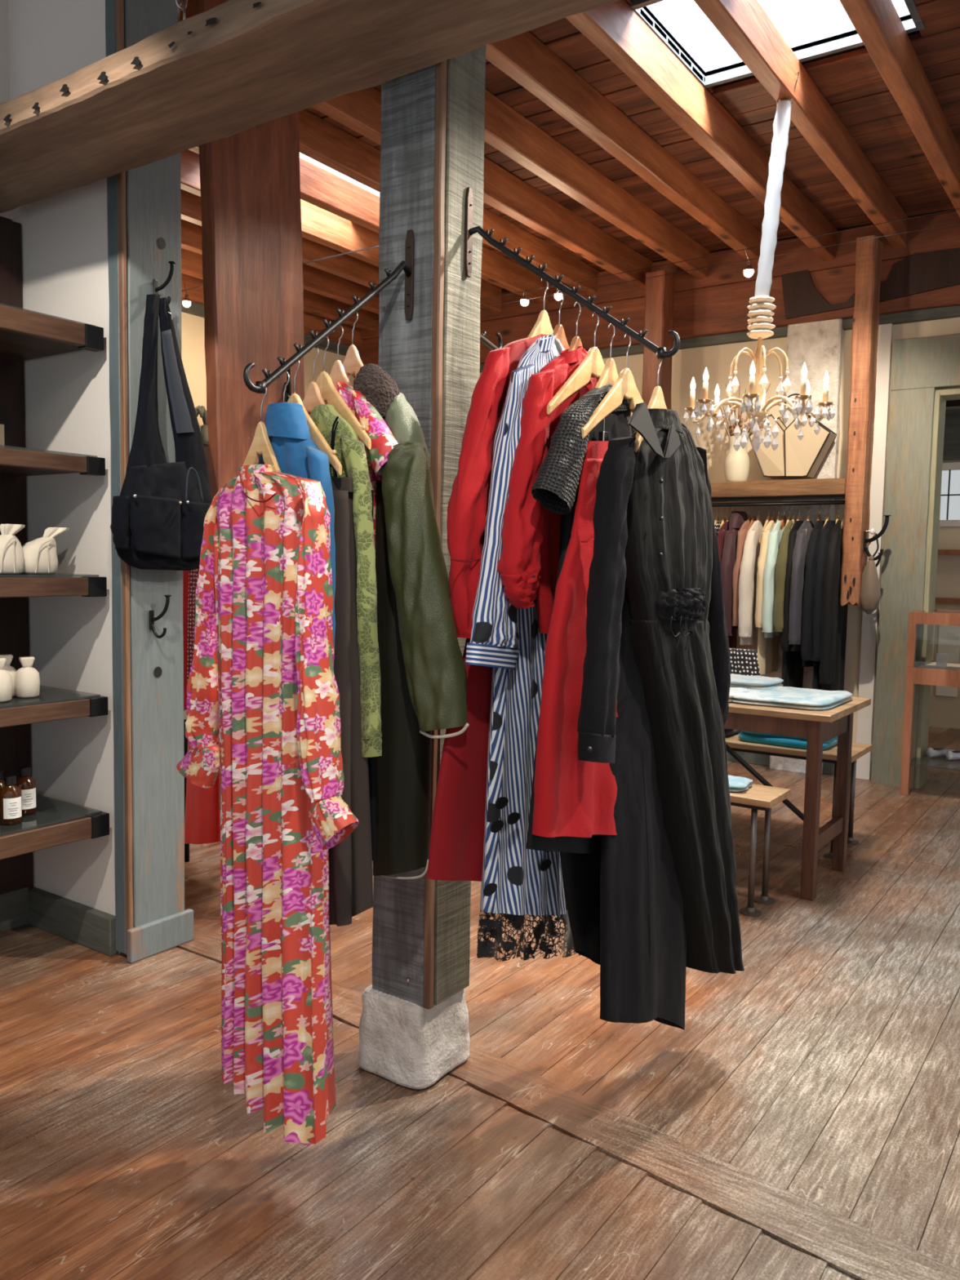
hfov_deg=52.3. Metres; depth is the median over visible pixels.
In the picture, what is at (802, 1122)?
floor
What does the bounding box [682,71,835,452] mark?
chandelier
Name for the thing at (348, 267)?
joist
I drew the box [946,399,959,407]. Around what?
ceiling
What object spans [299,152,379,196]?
window
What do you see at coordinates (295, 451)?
shirt
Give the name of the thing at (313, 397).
wooden hanger
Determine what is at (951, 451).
roller blind
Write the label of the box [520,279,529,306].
lamp
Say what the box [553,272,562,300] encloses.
lamp
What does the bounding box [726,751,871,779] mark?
baseboard
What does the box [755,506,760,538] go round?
wooden hanger
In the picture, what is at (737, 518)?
coat
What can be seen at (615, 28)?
joist
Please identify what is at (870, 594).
pouch
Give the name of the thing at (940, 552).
ledge
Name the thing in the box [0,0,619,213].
overhead beam
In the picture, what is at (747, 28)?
joist
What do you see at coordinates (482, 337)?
hook
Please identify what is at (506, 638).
striped dress
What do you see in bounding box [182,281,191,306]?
lamp
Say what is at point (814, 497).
batten
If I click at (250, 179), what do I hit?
timber post
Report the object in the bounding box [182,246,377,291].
cable
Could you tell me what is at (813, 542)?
coat
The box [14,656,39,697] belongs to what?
vase
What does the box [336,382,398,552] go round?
floral blouse
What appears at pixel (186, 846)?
rail
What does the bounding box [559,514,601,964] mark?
dress
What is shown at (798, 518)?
wooden hanger
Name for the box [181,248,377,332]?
joist
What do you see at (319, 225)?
joist
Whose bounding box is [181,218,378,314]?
joist
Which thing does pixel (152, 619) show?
coat hook
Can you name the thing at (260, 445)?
wooden hanger
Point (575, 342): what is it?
wooden hanger
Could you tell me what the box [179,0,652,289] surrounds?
joist
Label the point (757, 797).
bench
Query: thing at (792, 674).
dress
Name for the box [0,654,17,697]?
bottle
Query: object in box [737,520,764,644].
sweater
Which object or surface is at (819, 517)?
wooden hanger
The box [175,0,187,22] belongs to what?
hanging chain
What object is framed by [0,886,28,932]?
baseboard
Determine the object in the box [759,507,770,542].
wooden hanger
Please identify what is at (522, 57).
joist
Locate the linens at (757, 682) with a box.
[729,673,783,689]
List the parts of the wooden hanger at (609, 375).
arm, arm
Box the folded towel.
[728,774,752,791]
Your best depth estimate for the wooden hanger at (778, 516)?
6.80 m
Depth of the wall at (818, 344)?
6.80 m
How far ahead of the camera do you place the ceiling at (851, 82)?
5.18 m
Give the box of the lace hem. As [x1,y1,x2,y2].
[476,898,580,961]
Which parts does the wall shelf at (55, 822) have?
glass plate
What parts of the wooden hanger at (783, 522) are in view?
arm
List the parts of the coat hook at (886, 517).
plate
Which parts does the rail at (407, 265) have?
knob, mounting plate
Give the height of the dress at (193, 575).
0.642 m
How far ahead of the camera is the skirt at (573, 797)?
2.20 m
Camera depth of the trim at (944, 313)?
6.99 m
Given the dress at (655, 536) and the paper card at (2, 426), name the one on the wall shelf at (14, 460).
the paper card at (2, 426)
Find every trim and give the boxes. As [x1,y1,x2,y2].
[181,298,358,355]
[480,305,959,373]
[643,7,919,88]
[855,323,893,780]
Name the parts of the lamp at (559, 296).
bulb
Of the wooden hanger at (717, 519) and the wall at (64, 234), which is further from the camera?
the wooden hanger at (717, 519)
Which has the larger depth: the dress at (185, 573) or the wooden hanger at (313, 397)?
the dress at (185, 573)
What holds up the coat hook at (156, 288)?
attached to the post at (144, 203)
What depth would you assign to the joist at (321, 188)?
6.07 m
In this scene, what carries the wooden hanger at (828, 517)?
hanging from the clothes rack
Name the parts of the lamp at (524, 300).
bulb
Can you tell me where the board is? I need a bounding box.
[781,248,959,319]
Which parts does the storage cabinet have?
door, door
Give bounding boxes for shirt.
[257,402,335,671]
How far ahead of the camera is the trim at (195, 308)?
8.58 m
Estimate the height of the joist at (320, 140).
0.190 m
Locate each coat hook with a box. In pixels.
[149,595,171,638]
[153,261,175,304]
[284,367,291,402]
[863,515,891,560]
[865,552,881,567]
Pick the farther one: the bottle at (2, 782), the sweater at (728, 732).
the sweater at (728, 732)
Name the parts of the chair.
leg, corner post, leg, frame, frame, glass pane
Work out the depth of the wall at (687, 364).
7.19 m
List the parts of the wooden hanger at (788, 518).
arm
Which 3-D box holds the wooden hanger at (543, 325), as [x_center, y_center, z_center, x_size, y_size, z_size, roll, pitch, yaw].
[0.168,-0.802,2.510,0.026,0.256,0.280,4,5,34]
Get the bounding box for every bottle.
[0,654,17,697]
[0,657,12,702]
[0,769,4,789]
[0,774,22,825]
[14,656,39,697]
[15,766,36,815]
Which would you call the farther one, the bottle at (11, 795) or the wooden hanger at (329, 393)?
the bottle at (11, 795)
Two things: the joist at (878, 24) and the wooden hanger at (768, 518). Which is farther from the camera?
the wooden hanger at (768, 518)
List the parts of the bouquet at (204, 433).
dried stem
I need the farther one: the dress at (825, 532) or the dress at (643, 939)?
the dress at (825, 532)
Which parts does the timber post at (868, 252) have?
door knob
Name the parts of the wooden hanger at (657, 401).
arm, arm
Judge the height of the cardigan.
0.731 m
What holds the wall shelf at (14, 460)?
attached to the wall
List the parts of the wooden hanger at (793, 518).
arm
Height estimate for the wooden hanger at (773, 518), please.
0.281 m
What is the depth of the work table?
4.36 m
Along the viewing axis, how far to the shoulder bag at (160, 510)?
3.39 m
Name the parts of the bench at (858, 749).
metal frame, leg, leg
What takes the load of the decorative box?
on the shelf at (819, 486)
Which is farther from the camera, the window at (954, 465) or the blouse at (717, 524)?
the window at (954, 465)
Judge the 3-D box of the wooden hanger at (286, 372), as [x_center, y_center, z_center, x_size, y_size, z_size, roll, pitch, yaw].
[-0.454,-0.476,2.247,0.250,0.281,0.026,4,5,34]
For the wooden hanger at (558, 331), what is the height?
0.256 m
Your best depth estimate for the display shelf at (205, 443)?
7.38 m
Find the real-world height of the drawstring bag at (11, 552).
0.166 m
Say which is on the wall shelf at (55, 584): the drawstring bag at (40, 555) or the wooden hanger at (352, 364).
the drawstring bag at (40, 555)
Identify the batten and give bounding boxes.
[711,495,844,501]
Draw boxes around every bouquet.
[195,404,203,417]
[195,405,208,442]
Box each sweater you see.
[724,728,741,737]
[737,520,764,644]
[737,730,837,750]
[761,520,784,637]
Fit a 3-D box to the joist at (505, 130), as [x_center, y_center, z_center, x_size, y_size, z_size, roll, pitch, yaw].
[-0.481,-2.545,4.111,0.088,0.200,7.480,4,5,34]
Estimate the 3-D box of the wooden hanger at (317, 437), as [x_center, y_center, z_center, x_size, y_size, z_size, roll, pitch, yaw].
[-0.436,-0.517,2.278,0.350,0.281,0.026,5,6,40]
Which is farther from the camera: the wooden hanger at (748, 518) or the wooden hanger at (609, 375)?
the wooden hanger at (748, 518)
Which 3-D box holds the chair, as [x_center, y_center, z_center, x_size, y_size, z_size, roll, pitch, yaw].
[3.367,0.429,6.260,1.100,1.190,0.620,4,5,34]
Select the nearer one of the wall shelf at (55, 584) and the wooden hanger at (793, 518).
the wall shelf at (55, 584)
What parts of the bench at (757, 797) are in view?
metal frame, leg, leg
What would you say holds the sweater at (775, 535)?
hanging from the wooden hanger at (778, 516)
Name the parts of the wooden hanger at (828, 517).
arm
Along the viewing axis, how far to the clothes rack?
6.70 m
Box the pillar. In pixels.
[372,45,485,1008]
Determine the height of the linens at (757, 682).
0.080 m
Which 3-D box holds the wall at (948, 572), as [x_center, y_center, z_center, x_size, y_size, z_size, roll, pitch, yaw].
[5.259,-0.845,8.800,5.000,3.400,0.120,4,5,34]
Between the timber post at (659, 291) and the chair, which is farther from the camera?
the timber post at (659, 291)
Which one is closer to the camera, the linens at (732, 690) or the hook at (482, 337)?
the hook at (482, 337)
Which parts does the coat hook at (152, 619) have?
plate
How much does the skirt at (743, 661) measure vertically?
0.500 m
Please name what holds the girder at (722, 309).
attached to the wall at (687, 364)
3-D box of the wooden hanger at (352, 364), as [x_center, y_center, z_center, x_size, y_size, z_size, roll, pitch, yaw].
[-0.319,-0.674,2.422,0.250,0.281,0.026,4,5,34]
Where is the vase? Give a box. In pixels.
[720,383,770,481]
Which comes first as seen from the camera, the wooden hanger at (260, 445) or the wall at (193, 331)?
the wooden hanger at (260, 445)
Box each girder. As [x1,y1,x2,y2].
[181,273,362,348]
[353,257,959,377]
[360,210,959,339]
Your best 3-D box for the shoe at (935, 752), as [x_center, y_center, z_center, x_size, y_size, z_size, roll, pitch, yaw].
[3.107,0.750,6.590,0.240,0.064,0.100,-1,5,-27]
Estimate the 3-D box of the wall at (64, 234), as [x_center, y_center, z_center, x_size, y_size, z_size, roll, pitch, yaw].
[-2.595,-0.892,4.399,3.250,3.900,0.110,4,5,34]
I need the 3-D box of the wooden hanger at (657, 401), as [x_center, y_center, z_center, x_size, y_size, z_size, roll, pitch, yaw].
[0.427,-0.560,2.329,0.026,0.256,0.280,4,5,34]
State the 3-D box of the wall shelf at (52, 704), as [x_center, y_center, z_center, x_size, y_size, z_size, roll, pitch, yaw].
[-2.022,0.257,3.000,0.590,0.073,1.600,4,5,34]
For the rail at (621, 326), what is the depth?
2.48 m
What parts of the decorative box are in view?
panel, handle, panel, panel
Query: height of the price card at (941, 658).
0.089 m
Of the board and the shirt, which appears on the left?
the shirt
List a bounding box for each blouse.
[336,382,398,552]
[497,346,597,633]
[715,521,721,537]
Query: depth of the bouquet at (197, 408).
7.42 m
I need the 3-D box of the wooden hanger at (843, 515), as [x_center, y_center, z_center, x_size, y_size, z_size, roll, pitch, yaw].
[2.444,-0.785,6.562,0.026,0.281,0.350,5,6,38]
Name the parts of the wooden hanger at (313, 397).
arm, arm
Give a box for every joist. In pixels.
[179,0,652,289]
[180,149,502,312]
[180,188,378,288]
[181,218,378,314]
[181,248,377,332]
[188,146,548,303]
[298,109,599,294]
[484,88,710,279]
[485,31,761,267]
[564,0,837,261]
[693,0,908,248]
[839,0,959,217]
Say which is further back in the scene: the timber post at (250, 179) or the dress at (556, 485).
the timber post at (250, 179)
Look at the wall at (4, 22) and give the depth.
3.66 m
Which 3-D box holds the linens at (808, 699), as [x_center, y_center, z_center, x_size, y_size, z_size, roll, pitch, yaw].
[1.460,0.262,4.582,0.455,0.044,0.572,4,5,34]
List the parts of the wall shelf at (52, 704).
glass plate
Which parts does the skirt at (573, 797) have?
panel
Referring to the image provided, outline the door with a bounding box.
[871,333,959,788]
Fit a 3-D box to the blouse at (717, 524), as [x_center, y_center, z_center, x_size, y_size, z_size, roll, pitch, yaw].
[1.707,-0.336,7.054,0.088,1.031,0.526,4,5,30]
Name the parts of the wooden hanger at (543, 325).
arm, arm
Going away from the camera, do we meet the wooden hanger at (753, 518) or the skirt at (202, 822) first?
the skirt at (202, 822)
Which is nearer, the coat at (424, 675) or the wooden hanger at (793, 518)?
the coat at (424, 675)
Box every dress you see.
[176,464,359,1145]
[182,570,188,719]
[186,568,199,683]
[328,421,373,926]
[426,333,548,881]
[465,334,565,915]
[525,383,634,853]
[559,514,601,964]
[577,402,744,973]
[600,585,686,1030]
[716,520,737,648]
[755,520,778,674]
[781,520,804,688]
[811,520,835,689]
[819,520,848,690]
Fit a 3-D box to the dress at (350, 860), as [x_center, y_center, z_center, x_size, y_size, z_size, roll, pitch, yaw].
[-0.337,0.081,2.261,0.212,1.158,0.081,4,5,34]
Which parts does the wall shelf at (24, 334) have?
glass plate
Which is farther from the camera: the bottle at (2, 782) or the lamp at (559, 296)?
the lamp at (559, 296)
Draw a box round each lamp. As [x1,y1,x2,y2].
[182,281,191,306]
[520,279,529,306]
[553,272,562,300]
[742,245,754,277]
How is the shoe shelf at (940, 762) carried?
attached to the chair
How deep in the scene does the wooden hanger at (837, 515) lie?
6.57 m
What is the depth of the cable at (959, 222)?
5.69 m
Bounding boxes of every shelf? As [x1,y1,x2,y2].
[0,302,103,361]
[0,444,105,476]
[0,573,106,597]
[0,685,108,727]
[0,794,109,859]
[202,441,209,481]
[710,478,845,502]
[910,753,959,771]
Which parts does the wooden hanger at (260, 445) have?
arm, arm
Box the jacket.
[773,520,795,635]
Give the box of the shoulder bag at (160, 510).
[110,293,212,570]
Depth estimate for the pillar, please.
2.59 m
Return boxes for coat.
[353,363,469,879]
[720,511,747,635]
[788,520,813,651]
[800,520,825,666]
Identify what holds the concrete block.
on the floor
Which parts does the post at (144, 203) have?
board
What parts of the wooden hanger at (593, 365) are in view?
arm, arm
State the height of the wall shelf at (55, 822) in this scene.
0.087 m
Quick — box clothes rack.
[711,500,844,506]
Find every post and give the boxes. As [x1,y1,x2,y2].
[0,217,33,893]
[105,0,193,963]
[194,0,304,820]
[641,270,675,409]
[840,235,882,607]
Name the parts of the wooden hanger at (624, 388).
arm, arm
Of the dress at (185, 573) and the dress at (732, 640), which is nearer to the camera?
the dress at (185, 573)
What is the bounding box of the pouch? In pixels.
[860,533,880,613]
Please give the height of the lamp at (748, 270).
0.180 m
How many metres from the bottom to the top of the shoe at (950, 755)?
0.064 m
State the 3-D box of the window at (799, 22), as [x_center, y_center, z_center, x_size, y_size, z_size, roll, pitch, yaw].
[1.255,-3.080,4.068,1.000,0.950,0.820,4,5,34]
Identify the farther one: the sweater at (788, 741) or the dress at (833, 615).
the dress at (833, 615)
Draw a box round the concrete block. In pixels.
[358,984,470,1088]
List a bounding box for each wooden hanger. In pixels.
[238,388,281,475]
[278,371,289,402]
[287,360,342,475]
[302,346,324,414]
[315,336,371,449]
[324,325,351,404]
[342,311,384,417]
[527,278,553,337]
[546,311,604,414]
[552,289,569,350]
[567,301,582,351]
[581,332,643,440]
[595,322,635,431]
[634,350,666,452]
[714,508,719,525]
[720,508,725,527]
[746,506,751,521]
[746,506,756,534]
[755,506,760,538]
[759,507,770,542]
[770,506,775,521]
[776,506,780,521]
[779,506,786,529]
[785,505,791,526]
[791,506,795,528]
[795,506,801,520]
[805,505,810,536]
[816,506,821,521]
[822,504,831,527]
[835,504,839,524]
[840,506,844,528]
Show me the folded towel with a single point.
(736, 784)
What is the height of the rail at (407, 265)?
0.498 m
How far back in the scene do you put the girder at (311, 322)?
8.55 m
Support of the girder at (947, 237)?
attached to the wall at (687, 364)
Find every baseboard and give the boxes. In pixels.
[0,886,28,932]
[27,886,118,955]
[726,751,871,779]
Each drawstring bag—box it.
[0,524,25,573]
[20,527,70,573]
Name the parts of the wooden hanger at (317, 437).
arm, arm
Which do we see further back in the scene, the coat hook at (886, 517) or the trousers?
the coat hook at (886, 517)
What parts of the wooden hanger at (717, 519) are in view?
arm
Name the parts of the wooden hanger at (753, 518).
arm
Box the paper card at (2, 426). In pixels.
[0,424,4,445]
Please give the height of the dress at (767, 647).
1.061 m
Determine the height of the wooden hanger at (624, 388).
0.284 m
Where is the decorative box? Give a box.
[748,393,836,478]
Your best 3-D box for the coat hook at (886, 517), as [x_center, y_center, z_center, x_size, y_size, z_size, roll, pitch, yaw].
[2.578,-0.663,6.357,0.160,0.293,0.046,4,5,34]
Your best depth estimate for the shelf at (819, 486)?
6.64 m
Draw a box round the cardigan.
[732,520,750,626]
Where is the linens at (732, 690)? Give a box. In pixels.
[728,687,749,702]
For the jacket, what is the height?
0.781 m
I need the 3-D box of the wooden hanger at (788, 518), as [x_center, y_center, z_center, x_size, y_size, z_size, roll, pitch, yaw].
[2.143,-0.806,6.770,0.026,0.281,0.350,4,5,33]
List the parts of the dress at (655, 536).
tie cord, tie cord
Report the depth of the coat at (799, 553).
6.50 m
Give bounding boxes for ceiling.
[305,0,959,278]
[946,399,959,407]
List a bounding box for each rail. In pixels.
[183,719,189,862]
[243,229,414,393]
[464,186,680,359]
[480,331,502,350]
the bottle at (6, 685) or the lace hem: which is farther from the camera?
the bottle at (6, 685)
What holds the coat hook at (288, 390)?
attached to the timber post at (250, 179)
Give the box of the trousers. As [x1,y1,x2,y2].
[367,489,377,861]
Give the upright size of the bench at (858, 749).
0.531 m
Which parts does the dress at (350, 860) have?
leg, leg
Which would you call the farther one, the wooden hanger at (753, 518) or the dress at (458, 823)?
the wooden hanger at (753, 518)
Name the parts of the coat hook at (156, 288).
plate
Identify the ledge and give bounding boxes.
[937,549,959,555]
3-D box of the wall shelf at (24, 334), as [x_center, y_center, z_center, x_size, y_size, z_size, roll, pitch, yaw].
[-1.999,-1.020,2.900,0.590,0.085,1.600,4,5,34]
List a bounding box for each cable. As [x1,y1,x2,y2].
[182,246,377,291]
[303,208,959,333]
[303,222,959,339]
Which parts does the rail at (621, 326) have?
mounting plate, knob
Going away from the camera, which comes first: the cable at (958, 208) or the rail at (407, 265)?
the rail at (407, 265)
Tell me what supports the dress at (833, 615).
hanging from the wooden hanger at (837, 515)
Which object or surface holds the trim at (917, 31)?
attached to the ceiling at (851, 82)
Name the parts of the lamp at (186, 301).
bulb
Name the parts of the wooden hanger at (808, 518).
arm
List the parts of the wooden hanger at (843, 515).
arm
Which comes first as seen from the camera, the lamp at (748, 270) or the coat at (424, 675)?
the coat at (424, 675)
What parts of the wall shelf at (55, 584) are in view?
glass plate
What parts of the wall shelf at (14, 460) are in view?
glass plate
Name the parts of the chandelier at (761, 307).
flame bulb, flame bulb, flame bulb, arm, arm, arm, arm, arm, flame bulb, arm, central stem, arm, arm, arm, arm, arm, arm, arm, flame bulb, flame bulb, flame bulb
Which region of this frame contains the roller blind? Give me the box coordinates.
[942,408,959,460]
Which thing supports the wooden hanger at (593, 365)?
hanging from the rail at (621, 326)
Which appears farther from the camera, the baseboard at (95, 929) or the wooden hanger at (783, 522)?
the wooden hanger at (783, 522)
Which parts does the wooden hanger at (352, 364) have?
arm, arm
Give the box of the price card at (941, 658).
[935,653,947,666]
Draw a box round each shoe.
[926,747,955,757]
[946,750,959,759]
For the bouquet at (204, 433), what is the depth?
7.51 m
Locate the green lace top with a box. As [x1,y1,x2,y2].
[309,404,382,757]
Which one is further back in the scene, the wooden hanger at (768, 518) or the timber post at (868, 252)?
the wooden hanger at (768, 518)
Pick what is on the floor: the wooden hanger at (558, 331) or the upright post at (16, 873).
the upright post at (16, 873)
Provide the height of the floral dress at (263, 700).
1.522 m
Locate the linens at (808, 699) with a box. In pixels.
[732,685,852,710]
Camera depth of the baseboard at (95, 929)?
3.69 m
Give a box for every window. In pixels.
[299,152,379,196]
[629,0,924,88]
[939,462,959,526]
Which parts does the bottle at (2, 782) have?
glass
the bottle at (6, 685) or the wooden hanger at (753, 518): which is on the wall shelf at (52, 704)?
the bottle at (6, 685)
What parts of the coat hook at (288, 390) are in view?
plate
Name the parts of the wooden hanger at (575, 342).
arm, arm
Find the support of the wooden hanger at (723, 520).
hanging from the clothes rack
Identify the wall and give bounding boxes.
[0,0,12,219]
[8,0,120,953]
[181,311,355,431]
[479,316,959,753]
[769,318,843,773]
[935,405,959,598]
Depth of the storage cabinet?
9.09 m
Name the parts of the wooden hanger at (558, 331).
arm, arm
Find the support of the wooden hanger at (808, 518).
hanging from the clothes rack
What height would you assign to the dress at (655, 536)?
1.557 m
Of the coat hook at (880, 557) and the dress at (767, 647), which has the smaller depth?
the coat hook at (880, 557)
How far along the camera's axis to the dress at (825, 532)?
6.40 m
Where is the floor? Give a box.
[0,725,959,1279]
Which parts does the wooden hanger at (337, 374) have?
arm, arm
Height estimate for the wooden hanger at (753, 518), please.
0.281 m
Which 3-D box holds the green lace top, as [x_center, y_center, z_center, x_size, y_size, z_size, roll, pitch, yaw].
[-0.320,-0.142,2.289,0.262,0.813,0.084,5,6,43]
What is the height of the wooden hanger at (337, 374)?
0.281 m
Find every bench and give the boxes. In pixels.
[724,730,872,858]
[729,783,791,915]
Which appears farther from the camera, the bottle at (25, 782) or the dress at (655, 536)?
the bottle at (25, 782)
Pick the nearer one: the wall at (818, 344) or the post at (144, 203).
the post at (144, 203)
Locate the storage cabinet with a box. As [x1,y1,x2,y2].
[928,597,959,728]
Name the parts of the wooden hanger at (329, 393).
arm, arm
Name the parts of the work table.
leg, rail, leg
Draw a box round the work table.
[724,696,871,900]
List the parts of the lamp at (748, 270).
bulb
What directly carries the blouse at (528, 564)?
hanging from the wooden hanger at (575, 342)
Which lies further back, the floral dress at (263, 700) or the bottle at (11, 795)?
the bottle at (11, 795)
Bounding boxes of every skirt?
[184,740,220,844]
[532,440,617,837]
[728,648,759,675]
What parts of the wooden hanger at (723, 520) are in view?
arm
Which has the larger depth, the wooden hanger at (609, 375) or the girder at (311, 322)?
the girder at (311, 322)

